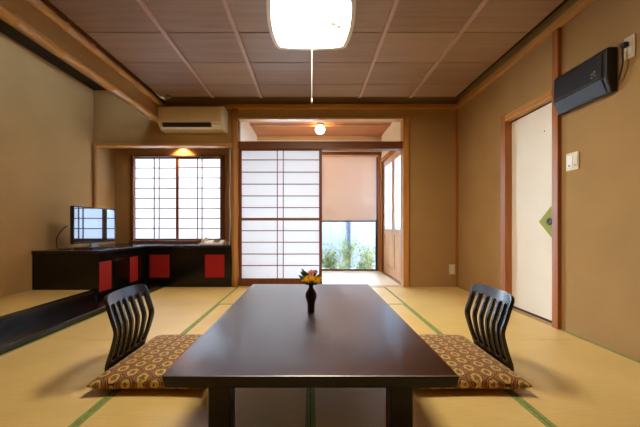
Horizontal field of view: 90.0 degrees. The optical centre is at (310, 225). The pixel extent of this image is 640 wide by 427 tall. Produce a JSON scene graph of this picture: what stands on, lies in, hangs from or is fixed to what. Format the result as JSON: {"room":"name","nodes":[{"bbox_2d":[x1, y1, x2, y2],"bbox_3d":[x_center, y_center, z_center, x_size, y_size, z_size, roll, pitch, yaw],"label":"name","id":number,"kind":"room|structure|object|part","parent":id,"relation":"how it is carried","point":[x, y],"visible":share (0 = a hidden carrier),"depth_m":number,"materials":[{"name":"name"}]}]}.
{"room":"traditional dwelling","nodes":[
{"label":"traditional dwelling","id":0,"kind":"room"},
{"bbox_2d":[0,32,114,296],"bbox_3d":[-2.910,-0.525,1.740,0.100,2.750,6.080,0,0,0],"label":"wall","id":1,"kind":"structure","parent":0,"point":[47,114],"depth_m":3.38,"materials":[{"name":"beige paint"}]},
{"bbox_2d":[32,248,145,298],"bbox_3d":[-2.518,0.518,3.979,0.675,0.464,1.389,0,0,0],"label":"base cabinet","id":2,"kind":"object","parent":1,"relation":"attached to","point":[105,273],"visible":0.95,"depth_m":3.29,"materials":[{"name":"black paint"}]},
{"bbox_3d":[-2.192,0.532,3.413,0.013,0.307,0.207,0,0,0],"label":"door","id":3,"kind":"part","parent":2,"relation":"part of","materials":[{"name":"red wood"}]},
{"bbox_2d":[31,244,230,253],"bbox_3d":[-1.950,0.270,3.951,1.811,0.030,1.357,0,0,0],"label":"countertop","id":4,"kind":"structure","parent":2,"relation":"on","point":[117,247],"depth_m":3.83,"materials":[{"name":"black wood"}]},
{"bbox_2d":[56,226,70,249],"bbox_3d":[-2.655,0.127,3.431,0.117,0.262,0.115,0,0,-19],"label":"cable","id":5,"kind":"object","parent":4,"relation":"on","point":[65,226],"visible":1,"depth_m":3.39,"materials":[{"name":"black plastic"}]},
{"bbox_2d":[70,206,114,248],"bbox_3d":[-2.488,0.021,3.700,0.200,0.467,0.720,0,0,0],"label":"television","id":6,"kind":"object","parent":4,"relation":"on","point":[92,225],"visible":1,"depth_m":3.62,"materials":[{"name":"black plastic"}]},
{"bbox_3d":[-2.510,-0.010,3.700,0.056,0.405,0.720,0,0,0],"label":"casing","id":7,"kind":"part","parent":6,"relation":"part of","materials":[{"name":"black plastic"}]},
{"bbox_2d":[198,237,225,244],"bbox_3d":[-1.357,0.200,4.400,0.336,0.108,0.180,0,0,0],"label":"telephone","id":8,"kind":"object","parent":4,"relation":"on","point":[204,241],"visible":0.95,"depth_m":4.34,"materials":[{"name":"white plastic"}]},
{"bbox_3d":[-2.192,0.532,3.962,0.013,0.307,0.187,0,0,0],"label":"door","id":9,"kind":"part","parent":2,"relation":"part of","materials":[{"name":"red wood"}]},
{"bbox_2d":[93,146,97,207],"bbox_3d":[-2.835,-0.405,4.220,0.055,1.291,0.052,0,0,0],"label":"post","id":10,"kind":"object","parent":1,"relation":"attached to","point":[95,148],"visible":0.59,"depth_m":4.20,"materials":[{"name":"brown wood"}]},
{"bbox_2d":[0,1,150,89],"bbox_3d":[-2.440,-1.815,1.460,1.040,0.050,5.520,0,0,0],"label":"ceiling","id":11,"kind":"structure","parent":0,"point":[8,30],"depth_m":3.34,"materials":[{"name":"black wood"}]},
{"bbox_2d":[0,0,158,123],"bbox_3d":[-1.955,-1.475,1.460,0.070,0.290,5.520,0,0,0],"label":"wall","id":12,"kind":"structure","parent":0,"point":[26,11],"depth_m":2.58,"materials":[{"name":"beige paint"}]},
{"bbox_2d":[0,4,157,121],"bbox_3d":[-1.932,-1.345,1.437,0.080,0.078,5.474,0,0,0],"label":"trim","id":13,"kind":"structure","parent":12,"relation":"attached to","point":[13,19],"depth_m":2.50,"materials":[{"name":"brown wood"}]},
{"bbox_2d":[27,0,165,105],"bbox_3d":[-1.900,-1.547,1.437,0.075,0.073,5.474,0,0,0],"label":"trim","id":14,"kind":"structure","parent":12,"relation":"attached to","point":[38,4],"depth_m":2.72,"materials":[{"name":"brown wood"}]},
{"bbox_2d":[40,0,165,103],"bbox_3d":[-1.905,-1.605,1.438,0.030,0.040,5.475,0,0,0],"label":"trim","id":15,"kind":"structure","parent":12,"relation":"attached to","point":[52,7],"depth_m":2.81,"materials":[{"name":"brown wood"}]},
{"bbox_2d":[115,148,231,243],"bbox_3d":[-1.905,-0.200,4.730,1.910,2.100,0.100,0,0,0],"label":"wall","id":16,"kind":"structure","parent":0,"point":[122,155],"depth_m":4.68,"materials":[{"name":"beige paint"}]},
{"bbox_2d":[129,155,224,242],"bbox_3d":[-1.935,-0.393,4.707,1.390,1.275,0.145,0,0,0],"label":"window","id":17,"kind":"structure","parent":16,"relation":"in","point":[132,157],"depth_m":4.65,"materials":[{"name":"brown wood"}]},
{"bbox_2d":[135,157,175,239],"bbox_3d":[-2.272,-0.398,4.705,0.662,1.220,0.024,0,0,0],"label":"screen","id":18,"kind":"object","parent":17,"relation":"attached to","point":[155,177],"visible":0.75,"depth_m":4.71,"materials":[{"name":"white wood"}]},
{"bbox_3d":[-1.935,0.229,4.707,1.390,0.032,0.145,0,0,0],"label":"sill","id":19,"kind":"part","parent":17,"relation":"part of","materials":[{"name":"brown wood"}]},
{"bbox_2d":[176,157,220,240],"bbox_3d":[-1.622,-0.398,4.675,0.687,1.220,0.024,0,0,0],"label":"screen","id":20,"kind":"object","parent":17,"relation":"attached to","point":[198,179],"visible":0.88,"depth_m":4.67,"materials":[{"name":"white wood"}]},
{"bbox_2d":[240,122,256,140],"bbox_3d":[-1.000,-0.400,5.080,0.100,2.500,1.480,0,0,0],"label":"wall","id":21,"kind":"structure","parent":0,"point":[247,133],"depth_m":4.75,"materials":[{"name":"paint"}]},
{"bbox_2d":[238,120,239,285],"bbox_3d":[-0.973,-0.313,4.290,0.045,2.226,0.100,0,0,0],"label":"trim","id":22,"kind":"structure","parent":21,"relation":"attached to","point":[238,120],"depth_m":4.24,"materials":[{"name":"brown wood"}]},
{"bbox_2d":[94,90,457,286],"bbox_3d":[-0.460,-0.475,4.270,4.800,2.650,0.100,0,0,0],"label":"wall","id":23,"kind":"structure","parent":0,"point":[431,131],"depth_m":4.22,"materials":[{"name":"beige paint"}]},
{"bbox_2d":[0,283,164,354],"bbox_3d":[-2.060,0.835,1.460,0.280,0.170,5.520,0,0,0],"label":"trim","id":24,"kind":"structure","parent":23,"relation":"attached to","point":[13,338],"depth_m":2.49,"materials":[{"name":"black paint"}]},
{"bbox_2d":[92,143,231,147],"bbox_3d":[-1.935,-1.067,4.255,1.850,0.035,0.130,0,0,0],"label":"trim","id":25,"kind":"structure","parent":23,"relation":"attached to","point":[100,145],"depth_m":4.19,"materials":[{"name":"brown wood"}]},
{"bbox_2d":[158,106,227,132],"bbox_3d":[-1.495,-1.363,4.104,0.820,0.285,0.232,0,0,0],"label":"air conditioner","id":26,"kind":"object","parent":23,"relation":"attached to","point":[171,119],"visible":1,"depth_m":4.00,"materials":[{"name":"beige plastic"}]},
{"bbox_2d":[162,122,211,126],"bbox_3d":[-1.550,-1.268,4.018,0.610,0.052,0.044,0,0,0],"label":"outlet","id":27,"kind":"object","parent":26,"relation":"attached to","point":[164,124],"depth_m":4.01,"materials":[{"name":"black plastic"}]},
{"bbox_3d":[-1.505,-1.397,3.996,0.740,0.177,0.016,0,0,0],"label":"panel","id":28,"kind":"part","parent":26,"relation":"part of","materials":[{"name":"beige plastic"}]},
{"bbox_3d":[-1.183,-1.266,4.024,0.115,0.074,0.051,0,0,0],"label":"display panel","id":29,"kind":"part","parent":26,"relation":"part of","materials":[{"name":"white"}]},
{"bbox_2d":[231,108,238,286],"bbox_3d":[-0.995,-0.367,4.220,0.100,2.336,0.093,0,0,0],"label":"post","id":30,"kind":"object","parent":23,"relation":"attached to","point":[234,112],"visible":0.99,"depth_m":4.18,"materials":[{"name":"brown wood"}]},
{"bbox_2d":[239,149,321,285],"bbox_3d":[-0.398,-0.116,4.245,1.101,1.821,0.030,0,0,0],"label":"screen","id":31,"kind":"object","parent":23,"relation":"attached to","point":[280,190],"visible":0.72,"depth_m":4.25,"materials":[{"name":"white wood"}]},
{"bbox_2d":[165,104,458,108],"bbox_3d":[0.010,-1.565,4.197,3.860,0.060,0.045,0,0,0],"label":"trim","id":32,"kind":"structure","parent":23,"relation":"attached to","point":[227,106],"depth_m":4.17,"materials":[{"name":"brown wood"}]},
{"bbox_2d":[238,141,402,150],"bbox_3d":[0.130,-1.063,4.260,2.170,0.097,0.120,0,0,0],"label":"trim","id":33,"kind":"structure","parent":23,"relation":"attached to","point":[324,145],"depth_m":4.20,"materials":[{"name":"brown wood"}]},
{"bbox_2d":[238,118,402,121],"bbox_3d":[0.130,-1.417,4.265,2.170,0.023,0.110,0,0,0],"label":"trim","id":34,"kind":"structure","parent":23,"relation":"attached to","point":[239,119],"depth_m":4.22,"materials":[{"name":"brown wood"}]},
{"bbox_2d":[238,285,402,286],"bbox_3d":[0.130,0.823,4.270,2.170,0.054,0.140,0,0,0],"label":"trim","id":35,"kind":"structure","parent":23,"relation":"attached to","point":[369,285],"depth_m":4.21,"materials":[{"name":"brown wood"}]},
{"bbox_2d":[449,264,454,273],"bbox_3d":[1.866,0.572,4.214,0.079,0.131,0.011,0,0,0],"label":"wall outlet","id":36,"kind":"object","parent":23,"relation":"attached to","point":[451,266],"visible":1,"depth_m":4.21,"materials":[{"name":"beige plastic"}]},
{"bbox_2d":[455,109,457,286],"bbox_3d":[1.925,-0.367,4.210,0.030,2.335,0.020,0,0,0],"label":"trim","id":37,"kind":"structure","parent":23,"relation":"attached to","point":[456,110],"depth_m":4.20,"materials":[{"name":"brown wood"}]},
{"bbox_2d":[48,0,563,97],"bbox_3d":[-0.030,-1.605,1.337,3.680,0.050,5.275,0,0,0],"label":"ceiling","id":38,"kind":"structure","parent":0,"point":[177,48],"depth_m":2.84,"materials":[{"name":"brown wood"}]},
{"bbox_2d":[266,0,355,102],"bbox_3d":[0.004,-1.253,2.337,0.628,0.694,0.675,0,0,0],"label":"ceiling lamp","id":39,"kind":"object","parent":38,"relation":"attached to","point":[304,25],"visible":1,"depth_m":2.31,"materials":[{"name":"white plastic"}]},
{"bbox_2d":[271,0,350,46],"bbox_3d":[0.004,-1.484,2.340,0.564,0.033,0.606,0,0,0],"label":"diffuser","id":40,"kind":"object","parent":39,"relation":"attached to","point":[294,23],"depth_m":2.32,"materials":[{"name":"white plastic"}]},
{"bbox_2d":[310,388,310,426],"bbox_3d":[0.010,0.886,2.240,3.860,0.068,7.080,0,0,0],"label":"floor","id":41,"kind":"structure","parent":0,"point":[310,388],"depth_m":1.50,"materials":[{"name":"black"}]},
{"bbox_2d":[0,340,148,426],"bbox_3d":[-1.433,0.824,1.290,0.972,0.051,1.917,0,0,0],"label":"mat","id":42,"kind":"object","parent":41,"relation":"on","point":[43,383],"visible":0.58,"depth_m":1.64,"materials":[{"name":"wicker"}]},
{"bbox_2d":[38,287,237,339],"bbox_3d":[-1.433,0.824,3.225,0.972,0.051,1.947,0,0,0],"label":"mat","id":43,"kind":"object","parent":41,"relation":"on","point":[176,309],"visible":0.52,"depth_m":2.86,"materials":[{"name":"wicker"}]},
{"bbox_2d":[74,304,309,426],"bbox_3d":[-0.472,0.824,2.245,0.942,0.051,2.047,0,0,0],"label":"mat","id":44,"kind":"object","parent":41,"relation":"on","point":[254,407],"visible":0.34,"depth_m":1.40,"materials":[{"name":"wicker"}]},
{"bbox_2d":[104,284,153,370],"bbox_3d":[-0.869,0.579,1.845,0.456,0.440,0.410,0,0,0],"label":"chair","id":45,"kind":"object","parent":44,"relation":"on","point":[125,342],"visible":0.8,"depth_m":1.83,"materials":[{"name":"black wood"}]},
{"bbox_2d":[86,334,202,388],"bbox_3d":[-0.775,0.749,1.845,0.560,0.088,0.684,0,0,0],"label":"floor cushion","id":46,"kind":"object","parent":44,"relation":"on","point":[144,368],"visible":0.54,"depth_m":1.64,"materials":[{"name":"brown fabric"}]},
{"bbox_2d":[219,287,402,303],"bbox_3d":[0.009,0.824,3.735,1.904,0.051,0.927,0,0,0],"label":"mat","id":47,"kind":"object","parent":41,"relation":"on","point":[389,298],"visible":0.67,"depth_m":3.68,"materials":[{"name":"wicker"}]},
{"bbox_2d":[322,271,400,284],"bbox_3d":[0.693,0.824,5.015,1.092,0.051,1.347,0,0,0],"label":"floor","id":48,"kind":"structure","parent":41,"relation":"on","point":[328,277],"depth_m":4.88,"materials":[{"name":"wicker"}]},
{"bbox_2d":[311,304,551,426],"bbox_3d":[0.481,0.824,2.245,0.959,0.051,2.047,0,0,0],"label":"mat","id":49,"kind":"object","parent":41,"relation":"on","point":[330,407],"visible":0.34,"depth_m":1.40,"materials":[{"name":"wicker"}]},
{"bbox_2d":[418,334,532,388],"bbox_3d":[0.765,0.749,1.845,0.560,0.088,0.684,0,0,0],"label":"floor cushion","id":50,"kind":"object","parent":49,"relation":"on","point":[475,368],"visible":0.53,"depth_m":1.64,"materials":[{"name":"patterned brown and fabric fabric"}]},
{"bbox_2d":[465,284,514,371],"bbox_3d":[0.856,0.579,1.845,0.456,0.440,0.410,0,0,0],"label":"chair","id":51,"kind":"object","parent":49,"relation":"on","point":[494,343],"visible":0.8,"depth_m":1.83,"materials":[{"name":"black wood"}]},
{"bbox_2d":[384,287,585,339],"bbox_3d":[1.451,0.824,3.225,0.975,0.051,1.947,0,0,0],"label":"mat","id":52,"kind":"object","parent":41,"relation":"on","point":[442,308],"visible":0.56,"depth_m":2.86,"materials":[{"name":"wicker"}]},
{"bbox_2d":[470,340,639,426],"bbox_3d":[1.451,0.824,1.290,0.975,0.051,1.917,0,0,0],"label":"mat","id":53,"kind":"object","parent":41,"relation":"on","point":[575,383],"visible":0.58,"depth_m":1.64,"materials":[{"name":"wicker"}]},
{"bbox_3d":[0.009,0.824,0.740,1.904,0.051,0.957,0,0,0],"label":"mat","id":54,"kind":"object","parent":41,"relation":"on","visible":0},
{"bbox_2d":[162,284,458,426],"bbox_3d":[0.000,0.625,1.730,0.899,0.347,1.534,0,0,0],"label":"table","id":55,"kind":"object","parent":54,"relation":"on","point":[268,338],"visible":0.97,"depth_m":1.14,"materials":[{"name":"brown wood"}]},
{"bbox_3d":[-0.307,0.645,1.113,0.075,0.308,0.075,0,0,0],"label":"leg","id":56,"kind":"part","parent":55,"relation":"part of","materials":[{"name":"black wood"}]},
{"bbox_2d":[299,268,321,311],"bbox_3d":[-0.001,0.338,1.682,0.126,0.228,0.078,0,0,0],"label":"flower vase","id":57,"kind":"object","parent":55,"relation":"on","point":[310,276],"visible":1,"depth_m":1.67,"materials":[{"name":"brown ceramic"}]},
{"bbox_3d":[0.307,0.645,1.113,0.075,0.308,0.075,0,0,0],"label":"leg","id":58,"kind":"part","parent":55,"relation":"part of","materials":[{"name":"black wood"}]},
{"bbox_2d":[257,140,380,151],"bbox_3d":[0.155,-1.475,5.770,2.210,0.350,0.100,0,0,0],"label":"wall","id":59,"kind":"structure","parent":0,"point":[257,140],"depth_m":5.72,"materials":[{"name":"paint"}]},
{"bbox_2d":[257,136,380,139],"bbox_3d":[0.155,-1.565,5.705,2.210,0.070,0.030,0,0,0],"label":"trim","id":60,"kind":"structure","parent":59,"relation":"attached to","point":[258,137],"depth_m":5.69,"materials":[{"name":"brown wood"}]},
{"bbox_2d":[322,155,380,270],"bbox_3d":[0.155,-0.205,5.730,2.210,2.110,0.080,0,0,0],"label":"window","id":61,"kind":"structure","parent":59,"relation":"in","point":[377,223],"depth_m":5.71,"materials":[{"name":"brown wood"}]},
{"bbox_2d":[322,155,377,221],"bbox_3d":[0.652,-0.663,5.657,1.065,1.183,0.045,0,0,0],"label":"roller blind","id":62,"kind":"object","parent":61,"relation":"attached to","point":[348,181],"visible":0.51,"depth_m":5.66,"materials":[{"name":"fabric"}]},
{"bbox_3d":[0.652,-1.238,5.657,1.065,0.035,0.045,0,0,0],"label":"head rail","id":63,"kind":"part","parent":62,"relation":"part of","materials":[{"name":"brown wood"}]},
{"bbox_2d":[322,152,381,154],"bbox_3d":[0.155,-1.288,5.695,2.210,0.055,0.050,0,0,0],"label":"trim","id":64,"kind":"structure","parent":59,"relation":"attached to","point":[323,153],"depth_m":5.67,"materials":[{"name":"brown wood"}]},
{"bbox_2d":[249,122,391,135],"bbox_3d":[0.155,-1.613,5.020,2.210,0.075,1.400,0,0,0],"label":"ceiling","id":65,"kind":"structure","parent":0,"point":[260,128],"depth_m":5.25,"materials":[{"name":"brown wood"}]},
{"bbox_2d":[315,123,324,133],"bbox_3d":[0.150,-1.518,5.000,0.150,0.163,0.150,0,0,0],"label":"globe lamp","id":66,"kind":"object","parent":65,"relation":"attached to","point":[320,129],"visible":1,"depth_m":4.95,"materials":[{"name":"white glass"}]},
{"bbox_2d":[381,122,400,270],"bbox_3d":[1.310,-0.400,5.070,0.100,2.500,1.500,0,0,0],"label":"wall","id":67,"kind":"structure","parent":0,"point":[393,132],"depth_m":4.98,"materials":[{"name":"paint"}]},
{"bbox_2d":[380,151,400,283],"bbox_3d":[1.298,-0.140,4.995,0.124,2.080,1.370,0,0,0],"label":"door","id":68,"kind":"structure","parent":67,"relation":"in","point":[390,195],"depth_m":5.11,"materials":[{"name":"brown wood"}]},
{"bbox_3d":[1.295,0.400,5.300,0.010,0.520,0.500,0,0,0],"label":"wood panel","id":69,"kind":"part","parent":68,"relation":"part of","materials":[{"name":"brown wood"}]},
{"bbox_3d":[1.296,-0.485,5.300,0.005,1.070,0.500,0,0,0],"label":"pane","id":70,"kind":"part","parent":68,"relation":"part of","materials":[{"name":"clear glass"}]},
{"bbox_3d":[1.295,0.400,4.670,0.010,0.520,0.480,0,0,0],"label":"wood panel","id":71,"kind":"part","parent":68,"relation":"part of","materials":[{"name":"brown wood"}]},
{"bbox_3d":[1.296,-0.485,4.670,0.005,1.070,0.480,0,0,0],"label":"pane","id":72,"kind":"part","parent":68,"relation":"part of","materials":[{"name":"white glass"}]},
{"bbox_2d":[401,116,408,286],"bbox_3d":[1.252,-0.318,4.253,0.075,2.235,0.135,0,0,0],"label":"trim","id":73,"kind":"structure","parent":67,"relation":"attached to","point":[405,121],"depth_m":4.18,"materials":[{"name":"brown wood"}]},
{"bbox_2d":[456,0,567,96],"bbox_3d":[0.060,-1.720,1.510,3.960,0.040,5.620,0,0,0],"label":"trim","id":74,"kind":"structure","parent":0,"point":[564,1],"depth_m":2.96,"materials":[{"name":"black wood"}]},
{"bbox_2d":[458,0,639,361],"bbox_3d":[2.010,-0.475,1.510,0.140,2.650,5.620,0,0,0],"label":"wall","id":75,"kind":"structure","parent":0,"point":[601,198],"depth_m":2.27,"materials":[{"name":"beige paint"}]},
{"bbox_2d":[501,114,511,305],"bbox_3d":[1.975,-0.150,3.178,0.130,1.900,0.075,0,0,0],"label":"trim","id":76,"kind":"structure","parent":75,"relation":"attached to","point":[506,126],"depth_m":3.14,"materials":[{"name":"brown wood"}]},
{"bbox_2d":[456,0,594,107],"bbox_3d":[1.917,-1.565,1.438,0.045,0.060,5.475,0,0,0],"label":"trim","id":77,"kind":"structure","parent":75,"relation":"attached to","point":[580,5],"depth_m":2.76,"materials":[{"name":"brown wood"}]},
{"bbox_2d":[505,89,551,120],"bbox_3d":[1.973,-1.055,2.837,0.134,0.060,0.605,0,0,0],"label":"trim","id":78,"kind":"structure","parent":75,"relation":"attached to","point":[546,97],"depth_m":2.79,"materials":[{"name":"brown wood"}]},
{"bbox_2d":[512,101,551,322],"bbox_3d":[1.984,-0.116,2.819,0.033,1.819,0.638,0,0,0],"label":"door","id":79,"kind":"structure","parent":75,"relation":"in","point":[532,131],"depth_m":2.85,"materials":[{"name":"paper"}]},
{"bbox_3d":[1.971,-0.038,2.640,0.006,0.060,0.060,0,0,0],"label":"finger pull","id":80,"kind":"part","parent":79,"relation":"part of","materials":[{"name":"grey metal"}]},
{"bbox_2d":[512,308,551,325],"bbox_3d":[1.985,0.822,2.837,0.110,0.056,0.605,0,0,0],"label":"trim","id":81,"kind":"structure","parent":75,"relation":"attached to","point":[517,310],"depth_m":2.79,"materials":[{"name":"brown wood"}]},
{"bbox_2d":[552,28,561,328],"bbox_3d":[1.975,-0.367,2.503,0.130,2.335,0.063,0,0,0],"label":"trim","id":82,"kind":"structure","parent":75,"relation":"attached to","point":[557,33],"depth_m":2.48,"materials":[{"name":"brown wood"}]},
{"bbox_2d":[566,151,578,170],"bbox_3d":[1.933,-0.477,2.362,0.014,0.132,0.115,0,0,0],"label":"light switch","id":83,"kind":"object","parent":75,"relation":"attached to","point":[572,159],"visible":1,"depth_m":2.35,"materials":[{"name":"beige plastic"}]},
{"bbox_2d":[554,47,616,115],"bbox_3d":[1.899,-0.991,2.243,0.082,0.288,0.445,0,0,0],"label":"appliance","id":84,"kind":"object","parent":75,"relation":"attached to","point":[593,79],"visible":1,"depth_m":2.16,"materials":[{"name":"black plastic"}]},
{"bbox_2d":[554,53,602,101],"bbox_3d":[1.867,-1.028,2.248,0.011,0.160,0.395,0,0,0],"label":"grille","id":85,"kind":"object","parent":84,"relation":"attached to","point":[588,73],"depth_m":2.22,"materials":[{"name":"black plastic"}]},
{"bbox_3d":[1.883,-0.897,2.248,0.040,0.086,0.395,0,0,0],"label":"panel","id":86,"kind":"part","parent":84,"relation":"part of","materials":[{"name":"black plastic"}]},
{"bbox_2d":[615,42,628,82],"bbox_3d":[1.914,-1.010,1.975,0.028,0.218,0.076,0,0,0],"label":"power cord","id":87,"kind":"object","parent":84,"relation":"attached to","point":[623,45],"visible":1,"depth_m":1.96,"materials":[{"name":"black plastic"}]},
{"bbox_3d":[1.914,-0.997,1.980,0.014,0.193,0.067,0,0,15],"label":"cord","id":88,"kind":"part","parent":87,"relation":"part of","materials":[{"name":"black plastic"}]},
{"bbox_2d":[624,33,635,60],"bbox_3d":[1.934,-1.083,1.940,0.011,0.135,0.067,0,0,0],"label":"wall outlet","id":89,"kind":"object","parent":75,"relation":"attached to","point":[630,51],"visible":1,"depth_m":1.93,"materials":[{"name":"beige plastic"}]},
{"bbox_2d":[626,38,631,56],"bbox_3d":[1.931,-1.083,1.940,0.003,0.095,0.037,0,0,0],"label":"socket","id":90,"kind":"object","parent":89,"relation":"attached to","point":[628,49],"depth_m":1.94,"materials":[{"name":"white plastic"}]},
{"bbox_3d":[-2.555,0.810,1.690,0.610,0.220,5.980,0,0,0],"label":"floor","id":91,"kind":"structure","parent":0,"visible":0},
{"bbox_2d":[0,290,88,315],"bbox_3d":[-2.555,0.677,0.992,0.607,0.045,4.580,0,0,0],"label":"mat","id":92,"kind":"object","parent":91,"relation":"on","point":[16,302],"visible":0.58,"depth_m":2.90,"materials":[{"name":"wicker"}]},
{"bbox_2d":[0,290,95,331],"bbox_3d":[-2.225,0.727,0.992,0.050,0.146,4.583,0,0,0],"label":"trim","id":93,"kind":"structure","parent":91,"relation":"attached to","point":[14,319],"depth_m":2.64,"materials":[{"name":"black paint"}]},
{"label":"outside","id":94,"kind":"structure","parent":0,"visible":0},
{"bbox_3d":[1.500,1.070,9.920,15.000,0.100,8.160,0,0,0],"label":"ground","id":95,"kind":"structure","parent":94,"visible":0},
{"bbox_2d":[322,243,348,268],"bbox_3d":[0.395,0.655,6.390,0.790,0.735,0.506,0,0,-29],"label":"shrub","id":96,"kind":"object","parent":95,"relation":"on","point":[326,261],"visible":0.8,"depth_m":6.35,"materials":[{"name":"green plant"}]},
{"bbox_2d":[335,258,351,268],"bbox_3d":[0.619,0.810,6.001,0.345,0.425,0.325,0,0,0],"label":"shrub","id":97,"kind":"object","parent":95,"relation":"on","point":[341,265],"visible":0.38,"depth_m":5.98,"materials":[{"name":"green plant"}]},
{"bbox_2d":[322,222,374,268],"bbox_3d":[1.669,0.330,7.289,4.880,1.380,0.082,0,0,0],"label":"fence","id":98,"kind":"object","parent":95,"relation":"on","point":[331,231],"visible":0.03,"depth_m":7.29,"materials":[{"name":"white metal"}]},
{"bbox_3d":[0.069,0.315,7.300,1.520,1.270,0.012,0,0,0],"label":"panel","id":99,"kind":"part","parent":98,"relation":"part of","materials":[{"name":"clear glass"}]},
{"bbox_3d":[0.869,0.335,7.290,0.080,1.370,0.080,0,0,0],"label":"post","id":100,"kind":"part","parent":98,"relation":"part of","materials":[{"name":"blue metal"}]},
{"bbox_3d":[1.669,0.315,7.300,1.520,1.270,0.012,0,0,0],"label":"panel","id":101,"kind":"part","parent":98,"relation":"part of","materials":[{"name":"glass"}]},
{"bbox_2d":[337,230,359,268],"bbox_3d":[0.842,0.506,6.976,0.541,1.040,0.436,0,0,0],"label":"shrub","id":102,"kind":"object","parent":95,"relation":"on","point":[342,241],"visible":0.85,"depth_m":6.98,"materials":[{"name":"green plant"}]},
{"bbox_3d":[0.836,0.642,6.997,0.321,0.759,0.144,0,0,-9],"label":"stem","id":103,"kind":"part","parent":102,"relation":"part of","materials":[{"name":"green plant"}]},
{"bbox_2d":[350,258,368,268],"bbox_3d":[0.953,0.816,5.984,0.371,0.414,0.297,0,0,-18],"label":"shrub","id":104,"kind":"object","parent":95,"relation":"on","point":[359,262],"visible":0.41,"depth_m":5.95,"materials":[{"name":"green plant"}]},
{"bbox_2d":[349,231,374,268],"bbox_3d":[1.133,0.549,6.409,0.644,0.952,0.740,0,0,35],"label":"shrub","id":105,"kind":"object","parent":95,"relation":"on","point":[365,256],"visible":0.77,"depth_m":6.36,"materials":[{"name":"green plant"}]},
{"bbox_3d":[1.141,0.681,6.406,0.414,0.683,0.337,0,0,-42],"label":"stem","id":106,"kind":"part","parent":105,"relation":"part of","materials":[{"name":"green plant"}]},
{"bbox_3d":[-1.600,0.886,4.511,1.300,0.068,0.539,0,0,0],"label":"floor","id":107,"kind":"structure","parent":0,"visible":0},
{"bbox_2d":[145,248,231,286],"bbox_3d":[-1.611,0.543,4.447,1.133,0.514,0.454,0,0,0],"label":"base cabinet","id":108,"kind":"object","parent":107,"relation":"on","point":[174,267],"visible":0.95,"depth_m":4.22,"materials":[{"name":"black paint"}]},
{"bbox_3d":[-1.993,0.531,4.232,0.262,0.304,0.013,0,0,0],"label":"door","id":109,"kind":"part","parent":108,"relation":"part of","materials":[{"name":"red wood"}]},
{"bbox_3d":[-1.266,0.531,4.232,0.258,0.304,0.013,0,0,0],"label":"door","id":110,"kind":"part","parent":108,"relation":"part of","materials":[{"name":"red wood"}]}
]}

